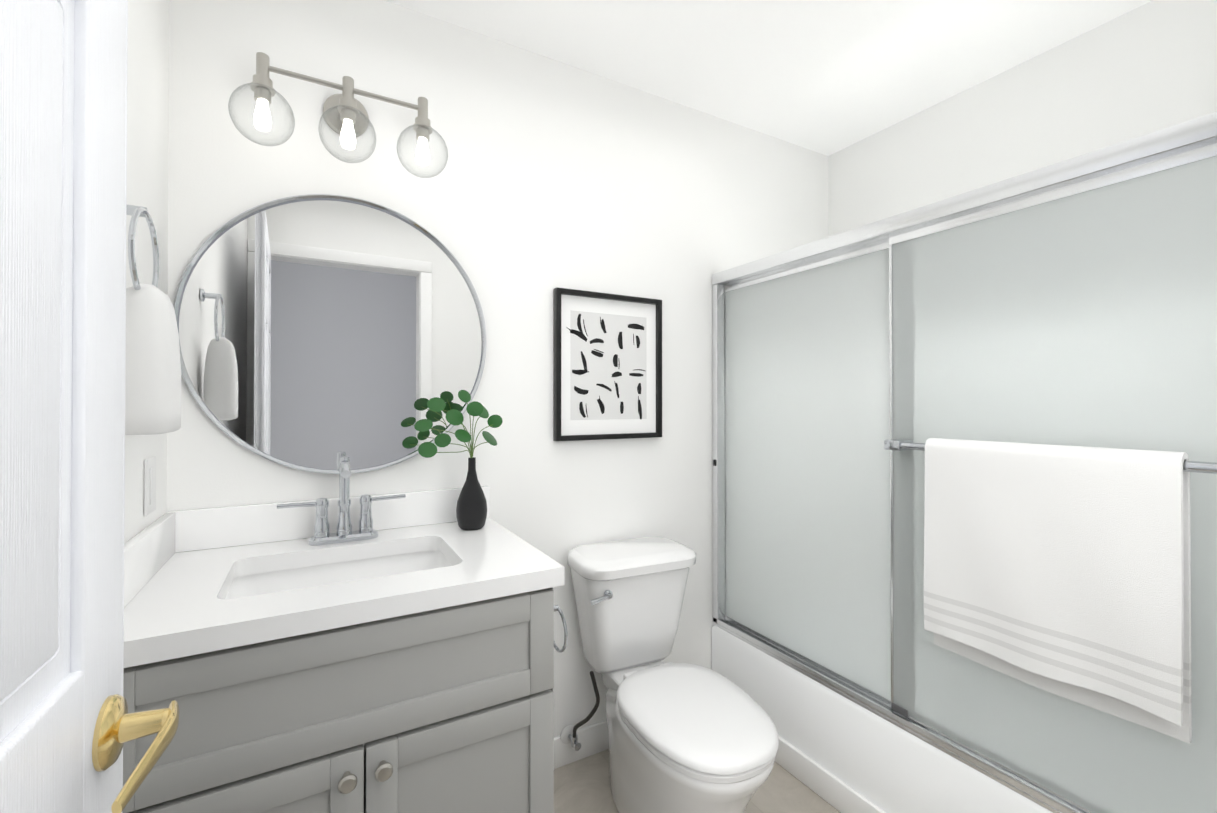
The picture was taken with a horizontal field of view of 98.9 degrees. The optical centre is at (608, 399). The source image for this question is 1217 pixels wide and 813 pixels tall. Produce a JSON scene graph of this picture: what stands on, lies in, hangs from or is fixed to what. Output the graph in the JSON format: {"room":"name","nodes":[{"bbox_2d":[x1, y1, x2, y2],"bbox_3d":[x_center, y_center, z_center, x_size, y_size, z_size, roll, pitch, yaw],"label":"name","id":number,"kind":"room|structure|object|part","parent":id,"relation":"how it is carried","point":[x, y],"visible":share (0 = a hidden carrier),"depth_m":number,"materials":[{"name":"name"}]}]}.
{"room":"bathroom","nodes":[
{"label":"bathroom","id":0,"kind":"room"},
{"bbox_2d":[0,0,127,812],"bbox_3d":[-0.348,0.222,0.193,0.035,2.022,0.800,0,0,-27],"label":"door","id":1,"kind":"structure","parent":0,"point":[63,137],"depth_m":0.44,"materials":[{"name":"white paint"}]},
{"bbox_2d":[92,694,179,812],"bbox_3d":[-0.496,0.328,0.476,0.154,0.066,0.162,0,0,-27],"label":"door handle","id":2,"kind":"object","parent":1,"relation":"attached to","point":[117,726],"depth_m":0.50,"materials":[{"name":"gold metal"}]},
{"bbox_2d":[124,0,168,543],"bbox_3d":[-0.388,0.030,-0.054,0.100,2.420,3.000,0,0,-29],"label":"wall","id":3,"kind":"structure","parent":0,"point":[148,106],"depth_m":1.12,"materials":[{"name":"white paint"}]},
{"bbox_2d":[144,456,155,515],"bbox_3d":[-0.998,0.188,1.136,0.007,0.120,0.075,0,0,-29],"label":"electrical outlet plate","id":4,"kind":"object","parent":3,"relation":"attached to","point":[149,485],"visible":1,"depth_m":1.12,"materials":[{"name":"white plastic"}]},
{"bbox_2d":[125,205,180,434],"bbox_3d":[-0.828,-0.147,0.927,0.094,0.414,0.165,0,0,-29],"label":"towel ring","id":5,"kind":"object","parent":3,"relation":"attached to","point":[153,385],"visible":0.83,"depth_m":0.89,"materials":[{"name":"white fabric"}]},
{"bbox_2d":[125,283,180,434],"bbox_3d":[-0.823,-0.071,0.929,0.082,0.262,0.140,0,0,-29],"label":"towel","id":6,"kind":"object","parent":5,"relation":"hanging from","point":[153,363],"depth_m":0.89,"materials":[{"name":"white fabric"}]},
{"bbox_2d":[166,0,827,737],"bbox_3d":[-0.040,0.043,1.922,2.650,2.420,0.100,0,0,-29],"label":"wall","id":7,"kind":"structure","parent":0,"point":[540,188],"depth_m":1.73,"materials":[{"name":"white paint"}]},
{"bbox_2d":[173,194,485,473],"bbox_3d":[-0.729,-0.180,1.465,0.778,0.778,0.019,0,0,-29],"label":"mirror glass","id":8,"kind":"object","parent":7,"relation":"attached to","point":[321,333],"visible":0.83,"depth_m":1.44,"materials":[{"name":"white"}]},
{"bbox_2d":[228,52,447,177],"bbox_3d":[-0.701,-0.747,1.399,0.518,0.224,0.168,0,0,-29],"label":"sconce","id":9,"kind":"object","parent":7,"relation":"attached to","point":[345,116],"visible":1,"depth_m":1.38,"materials":[{"name":"clear glass"}]},
{"bbox_2d":[560,671,599,750],"bbox_3d":[-0.091,1.037,1.748,0.106,0.280,0.110,0,0,-29],"label":"supply valve","id":10,"kind":"object","parent":7,"relation":"attached to","point":[568,734],"visible":1,"depth_m":1.74,"materials":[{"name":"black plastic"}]},
{"bbox_2d":[554,720,607,768],"bbox_3d":[0.018,1.203,1.880,0.918,0.100,0.013,0,0,-29],"label":"baseboard","id":11,"kind":"structure","parent":7,"relation":"attached to","point":[593,739],"depth_m":1.80,"materials":[{"name":"white paint"}]},
{"bbox_2d":[553,287,661,440],"bbox_3d":[0.007,-0.117,1.875,0.435,0.520,0.028,0,0,-29],"label":"framed artwork","id":12,"kind":"object","parent":7,"relation":"attached to","point":[607,365],"visible":1,"depth_m":1.87,"materials":[{"name":"black"}]},
{"bbox_2d":[570,310,646,419],"bbox_3d":[0.005,-0.117,1.878,0.315,0.380,0.001,0,0,-29],"label":"print","id":13,"kind":"object","parent":12,"relation":"attached to","point":[608,348],"depth_m":1.87,"materials":[{"name":"white paper"}]},
{"bbox_2d":[554,749,840,812],"bbox_3d":[0.698,1.294,0.608,2.650,0.100,3.100,0,0,-29],"label":"floor","id":14,"kind":"structure","parent":0,"point":[581,786],"depth_m":1.65,"materials":[{"name":"tile"}]},
{"bbox_2d":[123,456,567,812],"bbox_3d":[-0.569,0.698,1.210,0.828,1.095,0.606,0,0,-29],"label":"bathroom vanity","id":15,"kind":"object","parent":14,"relation":"on","point":[344,652],"visible":0.96,"depth_m":1.02,"materials":[{"name":"grey wood"}]},
{"bbox_2d":[225,550,451,598],"bbox_3d":[-0.597,0.496,1.197,0.520,0.165,0.360,0,0,-29],"label":"sink","id":16,"kind":"object","parent":15,"relation":"in","point":[262,580],"depth_m":1.32,"materials":[{"name":"white ceramic"}]},
{"bbox_2d":[277,456,405,545],"bbox_3d":[-0.689,0.263,1.362,0.305,0.222,0.111,0,0,-29],"label":"faucet","id":17,"kind":"object","parent":15,"relation":"on","point":[344,535],"depth_m":1.37,"materials":[{"name":"silver metal"}]},
{"bbox_2d":[414,390,502,529],"bbox_3d":[-0.426,0.174,1.492,0.248,0.402,0.105,0,0,-29],"label":"vase","id":18,"kind":"object","parent":15,"relation":"on","point":[471,510],"visible":1,"depth_m":1.48,"materials":[{"name":"black ceramic"}]},
{"bbox_2d":[567,537,778,812],"bbox_3d":[0.182,0.878,1.539,0.422,0.741,0.731,0,0,-25],"label":"toilet","id":19,"kind":"object","parent":14,"relation":"on","point":[686,738],"visible":1,"depth_m":1.50,"materials":[{"name":"white ceramic"}]},
{"bbox_3d":[-0.020,0.607,1.594,0.080,0.030,0.032,0,0,-25],"label":"lever","id":20,"kind":"part","parent":19,"relation":"part of","materials":[{"name":"silver metal"}]},
{"bbox_3d":[0.074,0.725,1.772,0.390,0.330,0.215,0,0,-25],"label":"tank","id":21,"kind":"part","parent":19,"relation":"part of","materials":[{"name":"white ceramic"}]},
{"bbox_3d":[0.082,0.535,1.757,0.422,0.051,0.254,0,0,-25],"label":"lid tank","id":22,"kind":"part","parent":19,"relation":"part of","materials":[{"name":"white ceramic"}]},
{"bbox_3d":[0.231,0.860,1.434,0.360,0.055,0.500,0,0,-25],"label":"seat","id":23,"kind":"part","parent":19,"relation":"part of","materials":[{"name":"white plastic"}]},
{"bbox_2d":[712,112,1216,812],"bbox_3d":[1.091,0.368,1.622,0.768,1.763,1.527,0,0,-29],"label":"shower","id":24,"kind":"object","parent":14,"relation":"on","point":[1070,302],"visible":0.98,"depth_m":1.35,"materials":[{"name":"white glass"}]},
{"bbox_3d":[0.664,0.218,1.787,0.005,1.316,0.758,0,0,-29],"label":"glass","id":25,"kind":"part","parent":24,"relation":"part of","materials":[{"name":"white"}]},
{"bbox_2d":[712,625,1052,812],"bbox_3d":[1.109,1.080,1.627,0.727,0.338,1.527,0,0,-29],"label":"tub","id":26,"kind":"object","parent":24,"relation":"in","point":[896,767],"depth_m":1.54,"materials":[{"name":"white ceramic"}]},
{"bbox_2d":[775,735,885,812],"bbox_3d":[0.788,1.205,1.437,0.016,0.090,1.514,0,0,-29],"label":"baseboard","id":27,"kind":"structure","parent":26,"relation":"attached to","point":[837,793],"depth_m":1.63,"materials":[{"name":"white paint"}]},
{"bbox_3d":[0.993,0.214,1.156,0.005,1.316,0.743,0,0,-29],"label":"glass","id":28,"kind":"part","parent":24,"relation":"part of","materials":[{"name":"white"}]},
{"bbox_2d":[924,438,1191,743],"bbox_3d":[0.934,0.367,1.139,0.062,0.539,0.450,0,0,-29],"label":"bath towel","id":29,"kind":"object","parent":24,"relation":"hanging from","point":[1064,571],"visible":1,"depth_m":1.07,"materials":[{"name":"white fabric"}]},
{"bbox_2d":[386,0,1151,155],"bbox_3d":[0.698,-1.226,0.625,2.650,0.100,3.100,0,0,-29],"label":"ceiling","id":30,"kind":"structure","parent":0,"point":[827,77],"depth_m":1.72,"materials":[{"name":"white paint"}]},
{"bbox_2d":[828,0,1216,236],"bbox_3d":[1.547,0.042,1.705,0.100,2.420,1.840,0,0,-29],"label":"wall","id":31,"kind":"structure","parent":0,"point":[1148,67],"depth_m":1.75,"materials":[{"name":"white paint"}]}
]}

